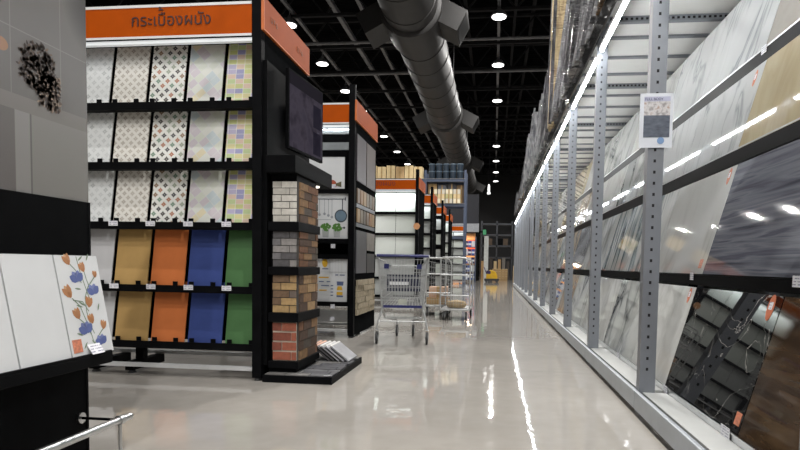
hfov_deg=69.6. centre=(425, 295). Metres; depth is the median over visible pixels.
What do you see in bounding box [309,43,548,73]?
truss
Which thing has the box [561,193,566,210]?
stone slab
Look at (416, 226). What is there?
round badge
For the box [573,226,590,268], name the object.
stone slab
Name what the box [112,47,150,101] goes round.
sample
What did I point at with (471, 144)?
truss
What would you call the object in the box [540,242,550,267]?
stone slab
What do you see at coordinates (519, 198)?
load
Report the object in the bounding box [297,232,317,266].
panel
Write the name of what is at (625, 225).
stone slab
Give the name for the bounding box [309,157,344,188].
tile
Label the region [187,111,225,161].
sample
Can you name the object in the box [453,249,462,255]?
sample
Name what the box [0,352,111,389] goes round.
tray
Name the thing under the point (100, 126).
sample
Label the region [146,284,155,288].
price tag
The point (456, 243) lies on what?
sample
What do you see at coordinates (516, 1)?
beam
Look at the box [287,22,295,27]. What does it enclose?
diffuser
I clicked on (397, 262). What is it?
sample
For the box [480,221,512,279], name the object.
storage rack
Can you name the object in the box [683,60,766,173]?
stone slab
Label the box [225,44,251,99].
sample
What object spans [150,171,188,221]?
sample
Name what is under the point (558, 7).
load
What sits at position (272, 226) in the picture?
shelf
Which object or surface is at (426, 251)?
sample
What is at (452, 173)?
tub
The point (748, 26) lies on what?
stone slab
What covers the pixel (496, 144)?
ceiling lamp
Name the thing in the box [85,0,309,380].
gondola
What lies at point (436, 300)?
carton
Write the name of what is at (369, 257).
sample
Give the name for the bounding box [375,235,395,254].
sample
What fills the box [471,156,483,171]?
outlet
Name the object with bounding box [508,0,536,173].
beam
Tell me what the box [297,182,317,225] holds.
panel
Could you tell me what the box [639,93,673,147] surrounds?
paper notice
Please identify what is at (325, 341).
board
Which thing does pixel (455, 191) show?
carton
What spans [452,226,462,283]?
gondola
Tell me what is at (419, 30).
ventilation duct
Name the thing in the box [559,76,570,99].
load
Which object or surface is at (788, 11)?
stone slab
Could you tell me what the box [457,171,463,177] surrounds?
tub
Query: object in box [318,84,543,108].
truss
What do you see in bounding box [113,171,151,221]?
sample
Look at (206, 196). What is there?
sample
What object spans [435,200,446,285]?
gondola
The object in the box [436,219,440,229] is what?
sample
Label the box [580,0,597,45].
load
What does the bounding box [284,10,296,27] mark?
ceiling lamp
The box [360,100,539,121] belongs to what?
truss
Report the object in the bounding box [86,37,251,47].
light
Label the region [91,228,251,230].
shelf
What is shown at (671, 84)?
stone slab
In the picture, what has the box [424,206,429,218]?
sample
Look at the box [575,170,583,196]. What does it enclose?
stone slab
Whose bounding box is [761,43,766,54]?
price tag
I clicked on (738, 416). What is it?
sticker
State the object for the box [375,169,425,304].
gondola
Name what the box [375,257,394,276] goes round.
sample
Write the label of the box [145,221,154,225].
price tag
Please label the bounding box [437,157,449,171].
outlet
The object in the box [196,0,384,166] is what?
trim
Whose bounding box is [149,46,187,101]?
sample
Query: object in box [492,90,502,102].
ceiling lamp
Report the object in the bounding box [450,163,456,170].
tub
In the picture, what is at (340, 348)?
tile
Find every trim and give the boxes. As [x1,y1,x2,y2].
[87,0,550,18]
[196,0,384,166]
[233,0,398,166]
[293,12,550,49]
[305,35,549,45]
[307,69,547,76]
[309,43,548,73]
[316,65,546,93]
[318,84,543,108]
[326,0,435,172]
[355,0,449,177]
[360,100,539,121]
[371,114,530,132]
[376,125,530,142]
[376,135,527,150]
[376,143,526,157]
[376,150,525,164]
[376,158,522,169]
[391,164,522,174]
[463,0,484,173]
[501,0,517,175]
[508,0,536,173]
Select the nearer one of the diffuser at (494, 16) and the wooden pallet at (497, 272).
the diffuser at (494, 16)
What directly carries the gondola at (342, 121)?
on the floor
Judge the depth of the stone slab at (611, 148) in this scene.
9.25 m
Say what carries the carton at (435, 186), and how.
on the storage rack at (439, 181)
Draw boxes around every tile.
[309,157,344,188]
[317,194,347,238]
[738,297,799,449]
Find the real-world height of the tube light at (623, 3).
0.090 m
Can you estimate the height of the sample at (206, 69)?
0.484 m
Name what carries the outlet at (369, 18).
attached to the ventilation duct
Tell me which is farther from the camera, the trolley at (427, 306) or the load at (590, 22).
the trolley at (427, 306)
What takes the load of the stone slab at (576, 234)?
on the rails at (784, 135)
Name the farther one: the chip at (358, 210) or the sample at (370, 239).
the sample at (370, 239)
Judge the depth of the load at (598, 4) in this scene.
5.29 m
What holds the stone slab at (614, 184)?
on the rails at (784, 135)
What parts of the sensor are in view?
cord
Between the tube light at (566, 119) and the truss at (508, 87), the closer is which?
the tube light at (566, 119)
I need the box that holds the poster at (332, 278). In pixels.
[317,259,347,301]
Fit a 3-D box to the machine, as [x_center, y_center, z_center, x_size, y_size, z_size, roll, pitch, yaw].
[3.743,-1.234,32.969,0.888,0.865,0.720,1,3,7]
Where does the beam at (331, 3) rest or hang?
attached to the wall
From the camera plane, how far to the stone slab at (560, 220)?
14.38 m
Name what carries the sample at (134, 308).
on the gondola at (276, 47)
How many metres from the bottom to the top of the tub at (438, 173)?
0.332 m
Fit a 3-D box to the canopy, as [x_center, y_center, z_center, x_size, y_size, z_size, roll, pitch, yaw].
[-1.040,-1.018,4.824,0.233,0.142,0.985,1,3,7]
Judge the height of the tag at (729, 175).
0.106 m
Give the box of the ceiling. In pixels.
[85,0,550,167]
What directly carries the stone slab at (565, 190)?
on the rails at (784, 135)
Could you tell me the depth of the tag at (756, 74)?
3.75 m
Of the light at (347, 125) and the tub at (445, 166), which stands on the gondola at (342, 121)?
the light at (347, 125)
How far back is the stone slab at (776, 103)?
3.35 m
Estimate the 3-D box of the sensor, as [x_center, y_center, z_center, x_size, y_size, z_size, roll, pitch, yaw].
[3.268,-7.481,29.473,0.200,4.500,0.200,1,3,7]
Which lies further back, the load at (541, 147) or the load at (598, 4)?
the load at (541, 147)
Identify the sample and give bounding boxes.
[0,254,71,368]
[0,272,18,372]
[52,253,113,357]
[86,48,114,102]
[87,113,114,161]
[88,171,115,220]
[91,229,116,283]
[103,280,116,337]
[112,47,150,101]
[113,112,150,161]
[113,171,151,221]
[114,229,152,284]
[115,281,152,340]
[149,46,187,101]
[149,112,187,161]
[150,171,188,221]
[150,230,188,284]
[151,282,188,341]
[186,44,225,100]
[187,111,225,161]
[187,171,225,221]
[187,230,225,285]
[188,282,225,342]
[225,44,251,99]
[225,111,251,160]
[225,170,251,222]
[225,230,251,286]
[225,294,251,343]
[355,230,366,272]
[355,278,374,315]
[356,134,366,185]
[366,143,375,191]
[366,233,374,250]
[366,254,373,272]
[375,214,395,232]
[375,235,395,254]
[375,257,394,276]
[375,279,393,294]
[376,192,395,211]
[395,214,414,232]
[395,236,414,253]
[395,257,414,274]
[396,192,415,211]
[396,291,413,294]
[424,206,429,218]
[424,221,429,232]
[424,235,429,246]
[424,249,429,260]
[435,276,439,285]
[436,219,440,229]
[436,234,440,244]
[436,249,440,256]
[436,264,439,272]
[453,241,462,246]
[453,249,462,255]
[453,259,462,263]
[453,265,462,271]
[453,273,461,279]
[454,232,462,235]
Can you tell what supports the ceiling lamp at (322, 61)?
hanging from the rail at (286, 4)
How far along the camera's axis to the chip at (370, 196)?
7.88 m
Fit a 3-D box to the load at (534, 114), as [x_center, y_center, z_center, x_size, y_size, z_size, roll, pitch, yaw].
[3.324,-4.026,15.425,1.243,1.868,0.584,1,3,7]
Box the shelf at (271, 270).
[268,267,319,274]
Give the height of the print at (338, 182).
0.145 m
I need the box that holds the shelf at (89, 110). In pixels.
[87,108,251,112]
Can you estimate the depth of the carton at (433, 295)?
10.61 m
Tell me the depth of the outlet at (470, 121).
24.86 m
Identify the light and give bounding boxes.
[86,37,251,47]
[323,124,348,127]
[376,190,415,191]
[537,163,546,178]
[544,139,557,163]
[555,107,574,141]
[571,47,603,108]
[599,0,628,51]
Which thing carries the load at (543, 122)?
on the rack at (651, 39)
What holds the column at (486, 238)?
on the floor
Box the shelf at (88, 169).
[88,169,251,170]
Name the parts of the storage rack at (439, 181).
post, post, post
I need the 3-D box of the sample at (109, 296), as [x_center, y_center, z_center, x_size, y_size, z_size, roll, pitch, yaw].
[-2.701,0.111,4.742,0.285,0.484,0.094,1,3,7]
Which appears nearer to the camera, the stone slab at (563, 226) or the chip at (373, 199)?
the chip at (373, 199)
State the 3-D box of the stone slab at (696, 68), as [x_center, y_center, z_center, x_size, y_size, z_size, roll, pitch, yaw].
[2.532,-2.059,5.467,0.204,0.718,1.142,1,3,7]
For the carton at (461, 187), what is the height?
0.821 m
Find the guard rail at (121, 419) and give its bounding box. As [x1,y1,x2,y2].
[36,412,133,449]
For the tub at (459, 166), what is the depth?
24.68 m
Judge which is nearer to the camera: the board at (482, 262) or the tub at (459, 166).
the tub at (459, 166)
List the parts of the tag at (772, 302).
printed panel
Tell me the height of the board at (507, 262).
1.250 m
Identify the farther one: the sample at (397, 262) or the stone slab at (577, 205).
the sample at (397, 262)
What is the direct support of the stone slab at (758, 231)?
on the rails at (784, 135)
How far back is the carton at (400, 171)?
24.93 m
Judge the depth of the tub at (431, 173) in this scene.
24.84 m
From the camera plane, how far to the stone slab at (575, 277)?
9.13 m
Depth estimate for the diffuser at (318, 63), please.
22.11 m
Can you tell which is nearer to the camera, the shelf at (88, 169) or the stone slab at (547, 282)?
the shelf at (88, 169)
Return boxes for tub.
[429,164,435,170]
[429,171,434,177]
[436,164,442,170]
[436,171,441,177]
[443,164,449,170]
[443,171,448,177]
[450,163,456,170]
[450,171,455,177]
[457,163,463,170]
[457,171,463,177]
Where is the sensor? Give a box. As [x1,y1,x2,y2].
[487,107,490,193]
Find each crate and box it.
[498,239,502,244]
[503,239,507,244]
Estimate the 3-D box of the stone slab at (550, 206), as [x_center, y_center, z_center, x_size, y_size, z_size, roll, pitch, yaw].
[4.243,-2.815,19.941,0.204,0.718,1.312,1,3,7]
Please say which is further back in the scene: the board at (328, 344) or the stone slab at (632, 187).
the stone slab at (632, 187)
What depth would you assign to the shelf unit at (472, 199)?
34.72 m
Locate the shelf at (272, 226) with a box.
[268,222,319,234]
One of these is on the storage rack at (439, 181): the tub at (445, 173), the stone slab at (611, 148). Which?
the tub at (445, 173)
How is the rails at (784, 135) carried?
on the rack at (651, 39)
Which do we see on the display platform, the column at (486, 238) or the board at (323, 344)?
the board at (323, 344)
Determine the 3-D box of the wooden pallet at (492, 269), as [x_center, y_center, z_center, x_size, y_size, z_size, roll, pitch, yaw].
[4.586,-1.607,35.673,0.920,0.145,1.000,1,3,7]
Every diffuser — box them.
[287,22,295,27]
[317,62,327,65]
[492,14,505,19]
[492,63,503,66]
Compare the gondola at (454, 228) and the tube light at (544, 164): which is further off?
the gondola at (454, 228)
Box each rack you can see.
[421,170,467,286]
[466,237,476,281]
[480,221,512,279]
[513,0,799,449]
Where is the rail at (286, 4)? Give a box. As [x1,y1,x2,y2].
[280,0,415,166]
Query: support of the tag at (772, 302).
attached to the stone slab at (725, 338)
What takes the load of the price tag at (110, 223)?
attached to the gondola at (276, 47)
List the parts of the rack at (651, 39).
post, post, post, post, post, post, post, post, post, post, post, post, post, post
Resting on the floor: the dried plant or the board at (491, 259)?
the board at (491, 259)
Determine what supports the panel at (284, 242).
in the column at (273, 365)
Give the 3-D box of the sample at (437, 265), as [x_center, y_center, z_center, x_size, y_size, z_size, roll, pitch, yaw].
[0.241,-0.914,19.520,0.500,0.358,0.059,1,3,7]
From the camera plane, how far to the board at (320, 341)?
5.06 m
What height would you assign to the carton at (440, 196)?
0.196 m
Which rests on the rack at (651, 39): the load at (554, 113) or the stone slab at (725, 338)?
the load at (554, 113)
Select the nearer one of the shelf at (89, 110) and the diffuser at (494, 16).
the shelf at (89, 110)
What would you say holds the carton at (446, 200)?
on the storage rack at (439, 181)
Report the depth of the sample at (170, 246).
4.64 m
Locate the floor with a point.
(503, 377)
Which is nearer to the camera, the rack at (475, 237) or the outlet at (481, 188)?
the rack at (475, 237)
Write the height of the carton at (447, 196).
0.196 m
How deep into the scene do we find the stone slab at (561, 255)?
11.97 m
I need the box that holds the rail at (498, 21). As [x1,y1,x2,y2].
[495,0,500,177]
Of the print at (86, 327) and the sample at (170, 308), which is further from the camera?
the sample at (170, 308)
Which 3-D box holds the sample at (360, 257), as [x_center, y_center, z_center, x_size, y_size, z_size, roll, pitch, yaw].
[-0.838,-0.566,7.430,0.012,0.540,0.560,1,3,7]
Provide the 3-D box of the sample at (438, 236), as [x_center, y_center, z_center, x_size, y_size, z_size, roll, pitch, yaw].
[0.258,-1.912,19.466,0.500,0.358,0.059,1,3,7]
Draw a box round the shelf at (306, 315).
[268,308,319,322]
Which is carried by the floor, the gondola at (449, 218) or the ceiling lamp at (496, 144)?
the gondola at (449, 218)
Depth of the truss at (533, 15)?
20.91 m
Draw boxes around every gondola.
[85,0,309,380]
[317,84,377,337]
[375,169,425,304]
[424,187,436,294]
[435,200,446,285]
[445,209,452,287]
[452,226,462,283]
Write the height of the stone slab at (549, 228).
0.568 m
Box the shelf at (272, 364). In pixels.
[268,351,318,368]
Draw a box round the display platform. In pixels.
[262,356,361,384]
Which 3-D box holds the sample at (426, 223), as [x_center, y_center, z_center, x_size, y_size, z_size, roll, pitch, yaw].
[-0.126,-1.941,16.182,0.500,0.358,0.059,1,3,7]
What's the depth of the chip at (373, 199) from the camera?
8.08 m
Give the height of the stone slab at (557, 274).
0.633 m
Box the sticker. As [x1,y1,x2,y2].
[733,411,742,426]
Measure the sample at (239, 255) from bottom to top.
0.484 m
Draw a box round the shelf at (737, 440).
[532,293,756,449]
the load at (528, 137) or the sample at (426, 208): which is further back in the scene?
the load at (528, 137)
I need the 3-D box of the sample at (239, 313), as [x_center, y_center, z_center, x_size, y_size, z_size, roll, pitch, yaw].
[-1.450,0.139,4.595,0.285,0.484,0.094,1,3,7]
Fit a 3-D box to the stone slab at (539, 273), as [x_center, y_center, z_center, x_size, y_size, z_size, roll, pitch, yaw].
[3.058,-0.373,15.792,0.181,0.633,1.312,1,3,7]
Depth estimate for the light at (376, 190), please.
13.18 m
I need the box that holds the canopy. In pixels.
[266,155,331,188]
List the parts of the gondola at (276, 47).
leg, sign trim, panel, rail, rail, post, panel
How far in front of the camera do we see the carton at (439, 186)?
25.03 m
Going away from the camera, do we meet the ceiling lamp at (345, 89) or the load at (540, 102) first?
the load at (540, 102)
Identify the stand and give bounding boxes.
[0,0,111,449]
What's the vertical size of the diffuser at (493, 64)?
0.050 m
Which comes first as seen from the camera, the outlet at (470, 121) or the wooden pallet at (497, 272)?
the outlet at (470, 121)
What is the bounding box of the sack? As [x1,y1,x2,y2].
[446,300,466,307]
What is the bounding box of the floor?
[88,275,673,449]
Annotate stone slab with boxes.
[532,271,540,292]
[539,272,549,297]
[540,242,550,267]
[545,273,559,303]
[546,246,550,267]
[547,204,551,221]
[547,222,551,239]
[549,237,562,267]
[555,273,564,309]
[557,236,565,268]
[558,188,566,213]
[558,213,564,234]
[558,274,579,313]
[559,212,565,233]
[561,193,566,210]
[561,230,581,268]
[565,200,581,230]
[571,275,588,325]
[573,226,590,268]
[574,192,591,226]
[575,160,592,200]
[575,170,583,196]
[581,277,622,341]
[582,215,615,269]
[584,145,606,192]
[584,180,607,221]
[601,204,642,271]
[603,164,628,213]
[603,280,639,360]
[604,127,623,175]
[610,110,639,171]
[616,152,644,206]
[624,189,679,271]
[631,62,683,155]
[631,283,696,384]
[659,165,737,274]
[663,108,702,183]
[665,287,784,435]
[673,14,728,120]
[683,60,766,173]
[702,0,779,98]
[702,139,799,278]
[739,35,799,148]
[767,0,799,45]
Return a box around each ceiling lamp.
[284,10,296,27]
[316,51,328,65]
[340,80,348,92]
[380,131,387,136]
[491,0,506,19]
[492,52,503,66]
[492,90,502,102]
[493,138,499,146]
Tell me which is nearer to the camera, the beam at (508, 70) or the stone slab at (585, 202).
the stone slab at (585, 202)
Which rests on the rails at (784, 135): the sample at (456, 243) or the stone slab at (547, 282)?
the stone slab at (547, 282)
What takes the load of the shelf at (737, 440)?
on the rails at (784, 135)
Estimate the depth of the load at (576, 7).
6.91 m
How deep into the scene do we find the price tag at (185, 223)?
4.50 m
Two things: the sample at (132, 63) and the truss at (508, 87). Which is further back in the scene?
the truss at (508, 87)
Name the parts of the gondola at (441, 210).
panel, post, panel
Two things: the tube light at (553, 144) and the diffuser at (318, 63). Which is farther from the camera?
the diffuser at (318, 63)
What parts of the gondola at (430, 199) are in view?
post, panel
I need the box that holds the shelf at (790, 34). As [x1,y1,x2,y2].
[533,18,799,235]
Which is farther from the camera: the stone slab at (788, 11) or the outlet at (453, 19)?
the outlet at (453, 19)
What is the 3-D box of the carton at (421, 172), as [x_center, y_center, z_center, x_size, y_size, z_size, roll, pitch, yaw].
[-0.318,-5.343,25.068,0.370,0.511,0.453,1,3,9]
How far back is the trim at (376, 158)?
48.23 m
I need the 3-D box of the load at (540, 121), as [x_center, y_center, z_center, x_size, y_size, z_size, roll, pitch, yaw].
[3.070,-3.950,12.750,1.254,1.999,0.585,1,3,7]
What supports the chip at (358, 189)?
attached to the gondola at (342, 121)
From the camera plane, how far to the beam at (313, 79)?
28.86 m
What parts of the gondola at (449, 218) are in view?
post, panel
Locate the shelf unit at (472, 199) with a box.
[447,194,479,280]
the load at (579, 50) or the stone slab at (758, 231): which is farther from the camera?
the load at (579, 50)
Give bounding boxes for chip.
[356,208,359,222]
[357,188,359,203]
[360,190,362,204]
[360,210,362,223]
[363,192,365,206]
[363,211,365,224]
[366,193,368,207]
[366,212,368,225]
[369,195,371,208]
[369,213,371,226]
[372,196,374,209]
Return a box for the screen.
[285,67,322,162]
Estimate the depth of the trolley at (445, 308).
9.57 m
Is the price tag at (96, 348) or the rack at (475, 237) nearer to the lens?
the price tag at (96, 348)
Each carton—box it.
[377,167,386,177]
[387,166,395,177]
[396,167,404,177]
[405,165,413,177]
[414,167,423,177]
[426,297,448,304]
[428,184,437,193]
[429,286,447,297]
[438,185,446,193]
[438,189,444,193]
[438,194,444,198]
[445,194,452,198]
[445,199,452,202]
[446,189,452,193]
[447,184,456,188]
[453,189,460,194]
[453,194,459,198]
[457,185,463,202]
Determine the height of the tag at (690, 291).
0.097 m
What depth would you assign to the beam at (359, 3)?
26.75 m
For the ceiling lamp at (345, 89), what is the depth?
25.51 m
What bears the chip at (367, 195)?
attached to the gondola at (342, 121)
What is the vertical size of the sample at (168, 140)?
0.484 m
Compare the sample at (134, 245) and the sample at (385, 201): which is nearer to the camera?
the sample at (134, 245)
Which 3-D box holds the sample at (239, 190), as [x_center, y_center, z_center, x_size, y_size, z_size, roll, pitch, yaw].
[-1.434,-0.808,4.544,0.285,0.484,0.094,1,3,7]
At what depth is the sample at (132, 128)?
4.62 m
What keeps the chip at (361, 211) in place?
attached to the gondola at (342, 121)
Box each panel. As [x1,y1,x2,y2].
[272,322,296,360]
[273,181,297,221]
[273,231,296,266]
[273,275,296,312]
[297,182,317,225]
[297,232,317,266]
[297,274,317,312]
[297,317,316,360]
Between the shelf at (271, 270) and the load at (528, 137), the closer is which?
the shelf at (271, 270)
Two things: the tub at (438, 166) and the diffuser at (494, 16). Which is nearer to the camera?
the diffuser at (494, 16)
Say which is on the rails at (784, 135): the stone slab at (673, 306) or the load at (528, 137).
the stone slab at (673, 306)
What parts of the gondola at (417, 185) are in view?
panel, sign trim, post, panel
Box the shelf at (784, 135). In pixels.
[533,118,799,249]
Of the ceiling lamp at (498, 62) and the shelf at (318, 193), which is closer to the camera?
the shelf at (318, 193)
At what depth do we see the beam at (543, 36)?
19.88 m
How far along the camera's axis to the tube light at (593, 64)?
6.14 m
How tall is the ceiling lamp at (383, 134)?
0.515 m
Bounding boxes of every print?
[61,253,106,347]
[332,180,340,188]
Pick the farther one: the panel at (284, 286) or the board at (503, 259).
the board at (503, 259)
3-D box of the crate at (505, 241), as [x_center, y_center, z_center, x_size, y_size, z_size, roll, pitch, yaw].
[5.508,-3.723,39.790,0.320,0.450,0.600,1,3,7]
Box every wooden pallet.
[492,269,507,270]
[496,271,507,273]
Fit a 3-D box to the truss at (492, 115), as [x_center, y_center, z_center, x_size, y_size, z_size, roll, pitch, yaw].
[-2.881,-10.525,35.285,21.654,1.038,0.110,1,3,7]
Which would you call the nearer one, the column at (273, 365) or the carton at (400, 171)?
the column at (273, 365)
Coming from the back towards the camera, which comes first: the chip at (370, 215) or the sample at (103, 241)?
the chip at (370, 215)
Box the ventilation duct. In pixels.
[355,0,485,193]
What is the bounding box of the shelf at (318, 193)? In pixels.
[318,193,347,193]
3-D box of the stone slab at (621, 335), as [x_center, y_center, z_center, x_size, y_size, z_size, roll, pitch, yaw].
[1.800,0.182,5.151,0.181,0.633,1.172,1,3,7]
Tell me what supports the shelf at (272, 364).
attached to the column at (273, 365)
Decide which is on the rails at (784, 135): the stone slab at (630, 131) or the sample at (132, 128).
the stone slab at (630, 131)
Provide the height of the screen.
0.650 m
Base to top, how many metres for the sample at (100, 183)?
0.484 m
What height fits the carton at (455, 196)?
0.196 m
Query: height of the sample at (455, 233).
0.358 m
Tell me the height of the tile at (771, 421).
0.633 m
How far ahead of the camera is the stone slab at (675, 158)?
5.10 m
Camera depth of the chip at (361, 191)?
7.35 m
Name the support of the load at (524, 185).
on the rack at (651, 39)
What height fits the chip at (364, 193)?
0.180 m
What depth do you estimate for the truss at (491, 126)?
37.30 m
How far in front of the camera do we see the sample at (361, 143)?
7.29 m
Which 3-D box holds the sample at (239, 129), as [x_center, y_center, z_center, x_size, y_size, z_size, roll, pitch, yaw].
[-1.427,-1.276,4.519,0.285,0.484,0.094,1,3,7]
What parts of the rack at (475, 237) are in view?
post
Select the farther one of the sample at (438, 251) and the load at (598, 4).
the sample at (438, 251)
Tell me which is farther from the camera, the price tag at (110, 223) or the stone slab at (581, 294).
the stone slab at (581, 294)
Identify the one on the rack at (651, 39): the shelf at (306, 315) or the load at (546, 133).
the load at (546, 133)
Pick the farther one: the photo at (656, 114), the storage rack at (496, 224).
the storage rack at (496, 224)
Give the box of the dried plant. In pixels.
[16,40,61,113]
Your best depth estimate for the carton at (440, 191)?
24.69 m
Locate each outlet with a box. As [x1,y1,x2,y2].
[355,1,390,48]
[412,110,430,133]
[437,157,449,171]
[439,0,468,46]
[462,109,478,133]
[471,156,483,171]
[477,182,485,193]
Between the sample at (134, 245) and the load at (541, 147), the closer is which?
the sample at (134, 245)
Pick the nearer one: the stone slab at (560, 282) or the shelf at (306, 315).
the shelf at (306, 315)
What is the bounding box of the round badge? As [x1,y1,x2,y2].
[413,223,419,228]
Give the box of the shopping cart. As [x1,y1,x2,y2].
[375,254,429,344]
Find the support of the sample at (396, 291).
on the gondola at (417, 185)
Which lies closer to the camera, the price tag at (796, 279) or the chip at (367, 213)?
the price tag at (796, 279)
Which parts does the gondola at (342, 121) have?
kick plate, rail, rail, panel, sign trim, post, panel, label strip, label strip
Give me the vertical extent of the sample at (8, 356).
0.422 m
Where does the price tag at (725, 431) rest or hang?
attached to the rails at (784, 135)
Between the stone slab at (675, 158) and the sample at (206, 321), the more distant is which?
the stone slab at (675, 158)
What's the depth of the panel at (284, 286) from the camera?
4.46 m
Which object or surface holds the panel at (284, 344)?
in the column at (273, 365)
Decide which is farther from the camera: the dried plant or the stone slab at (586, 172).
the stone slab at (586, 172)
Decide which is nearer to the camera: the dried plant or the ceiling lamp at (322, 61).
the dried plant
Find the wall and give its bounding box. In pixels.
[424,168,529,275]
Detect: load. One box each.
[518,161,524,200]
[520,134,529,197]
[523,138,529,187]
[525,108,537,181]
[531,93,542,173]
[534,71,547,163]
[538,73,547,158]
[538,123,545,153]
[542,131,548,147]
[545,0,566,131]
[550,0,569,121]
[556,0,571,110]
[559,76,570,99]
[563,0,583,82]
[572,0,589,66]
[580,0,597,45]
[592,0,605,17]
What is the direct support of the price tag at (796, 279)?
attached to the rails at (784, 135)
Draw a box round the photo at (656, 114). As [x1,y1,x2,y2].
[643,101,670,137]
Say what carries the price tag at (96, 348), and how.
attached to the stand
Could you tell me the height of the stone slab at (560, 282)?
0.633 m
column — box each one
[268,174,319,371]
[483,236,488,280]
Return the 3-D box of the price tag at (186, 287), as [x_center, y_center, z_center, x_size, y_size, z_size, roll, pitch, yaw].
[-1.871,-0.068,4.526,0.078,0.040,0.002,1,3,7]
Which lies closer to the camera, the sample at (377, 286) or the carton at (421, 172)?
the sample at (377, 286)
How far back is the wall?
57.19 m
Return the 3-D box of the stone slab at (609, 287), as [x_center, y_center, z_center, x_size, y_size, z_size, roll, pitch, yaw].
[1.954,0.114,6.455,0.181,0.633,1.442,1,3,7]
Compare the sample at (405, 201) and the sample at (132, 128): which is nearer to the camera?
the sample at (132, 128)
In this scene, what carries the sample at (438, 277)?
on the gondola at (441, 210)
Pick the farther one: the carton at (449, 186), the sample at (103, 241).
the carton at (449, 186)
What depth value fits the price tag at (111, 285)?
4.60 m
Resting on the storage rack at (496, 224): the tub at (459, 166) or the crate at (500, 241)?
the crate at (500, 241)
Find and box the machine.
[484,267,498,281]
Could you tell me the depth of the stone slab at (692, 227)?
4.05 m
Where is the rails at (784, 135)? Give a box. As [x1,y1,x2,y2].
[528,18,799,449]
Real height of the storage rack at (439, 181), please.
5.000 m
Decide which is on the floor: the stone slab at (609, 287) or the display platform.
the display platform
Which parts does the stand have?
panel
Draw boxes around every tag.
[87,343,104,354]
[108,221,117,225]
[109,283,118,287]
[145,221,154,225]
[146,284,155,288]
[183,221,192,225]
[184,285,192,289]
[221,221,230,226]
[222,286,230,290]
[687,288,691,301]
[720,423,729,439]
[726,168,731,184]
[752,70,757,85]
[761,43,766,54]
[765,295,775,320]
[792,276,799,287]
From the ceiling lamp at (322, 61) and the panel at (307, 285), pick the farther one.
the ceiling lamp at (322, 61)
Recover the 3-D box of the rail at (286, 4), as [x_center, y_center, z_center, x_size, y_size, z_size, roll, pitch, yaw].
[-4.282,-9.358,19.680,0.100,0.100,73.000,1,3,7]
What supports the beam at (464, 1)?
attached to the wall
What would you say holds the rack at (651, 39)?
on the floor
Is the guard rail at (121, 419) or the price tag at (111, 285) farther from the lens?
the price tag at (111, 285)
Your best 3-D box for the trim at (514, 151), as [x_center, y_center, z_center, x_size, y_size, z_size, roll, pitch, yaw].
[-1.591,-11.094,46.194,21.654,1.038,0.110,1,3,7]
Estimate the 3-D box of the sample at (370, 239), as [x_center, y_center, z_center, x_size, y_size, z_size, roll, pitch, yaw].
[-0.770,-0.745,7.978,0.012,0.240,0.480,1,3,7]
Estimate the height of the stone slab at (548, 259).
0.693 m
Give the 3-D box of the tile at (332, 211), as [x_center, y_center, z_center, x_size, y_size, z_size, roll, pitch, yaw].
[-1.270,-1.002,7.174,0.605,0.575,0.014,1,3,7]
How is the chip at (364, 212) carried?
attached to the gondola at (342, 121)
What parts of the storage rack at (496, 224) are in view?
post, post, post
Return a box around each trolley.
[424,257,452,315]
[439,257,473,320]
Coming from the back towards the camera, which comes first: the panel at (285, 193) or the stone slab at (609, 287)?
the stone slab at (609, 287)
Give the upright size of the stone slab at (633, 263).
0.693 m
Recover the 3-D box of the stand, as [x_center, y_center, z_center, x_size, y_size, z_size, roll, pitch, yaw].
[-1.557,-0.993,1.584,0.155,3.600,1.880,1,3,7]
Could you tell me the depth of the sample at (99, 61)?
4.63 m
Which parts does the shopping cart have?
leg, panel, label plate, handle, seat, child seat, panel, panel, leg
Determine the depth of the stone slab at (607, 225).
7.53 m
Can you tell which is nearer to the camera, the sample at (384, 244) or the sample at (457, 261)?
the sample at (384, 244)
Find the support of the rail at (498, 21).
attached to the trim
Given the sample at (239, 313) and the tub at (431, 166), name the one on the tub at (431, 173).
the tub at (431, 166)
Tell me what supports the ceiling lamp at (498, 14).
hanging from the rail at (498, 21)
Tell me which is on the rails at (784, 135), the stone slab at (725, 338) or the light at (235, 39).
the stone slab at (725, 338)
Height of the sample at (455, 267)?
0.358 m
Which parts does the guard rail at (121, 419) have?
mounting plate, bracket arm, leg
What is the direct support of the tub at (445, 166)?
on the tub at (445, 173)
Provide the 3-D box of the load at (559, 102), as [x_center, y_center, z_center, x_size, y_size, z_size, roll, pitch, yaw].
[2.570,-3.919,8.220,1.268,2.410,0.585,1,3,7]
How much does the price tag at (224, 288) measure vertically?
0.040 m
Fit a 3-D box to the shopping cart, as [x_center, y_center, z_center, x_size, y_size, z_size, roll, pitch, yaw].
[-0.269,0.017,7.032,0.626,1.037,0.946,1,3,1]
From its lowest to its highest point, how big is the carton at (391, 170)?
0.561 m
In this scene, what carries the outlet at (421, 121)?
attached to the ventilation duct
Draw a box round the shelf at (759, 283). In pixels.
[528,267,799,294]
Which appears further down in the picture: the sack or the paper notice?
the sack
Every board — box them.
[316,340,330,360]
[317,340,335,360]
[320,341,340,360]
[325,341,344,361]
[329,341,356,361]
[481,261,483,278]
[489,258,492,269]
[498,259,500,271]
[502,258,504,276]
[506,261,508,279]
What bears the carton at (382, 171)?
on the gondola at (417, 185)
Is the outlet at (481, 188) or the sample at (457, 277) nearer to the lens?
the sample at (457, 277)
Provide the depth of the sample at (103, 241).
4.71 m
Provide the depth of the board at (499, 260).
38.98 m
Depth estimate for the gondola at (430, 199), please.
16.09 m
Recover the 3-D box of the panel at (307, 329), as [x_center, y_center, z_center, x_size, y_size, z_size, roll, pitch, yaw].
[-0.975,0.344,4.731,0.024,0.304,0.460,1,3,7]
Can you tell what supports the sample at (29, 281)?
on the stand

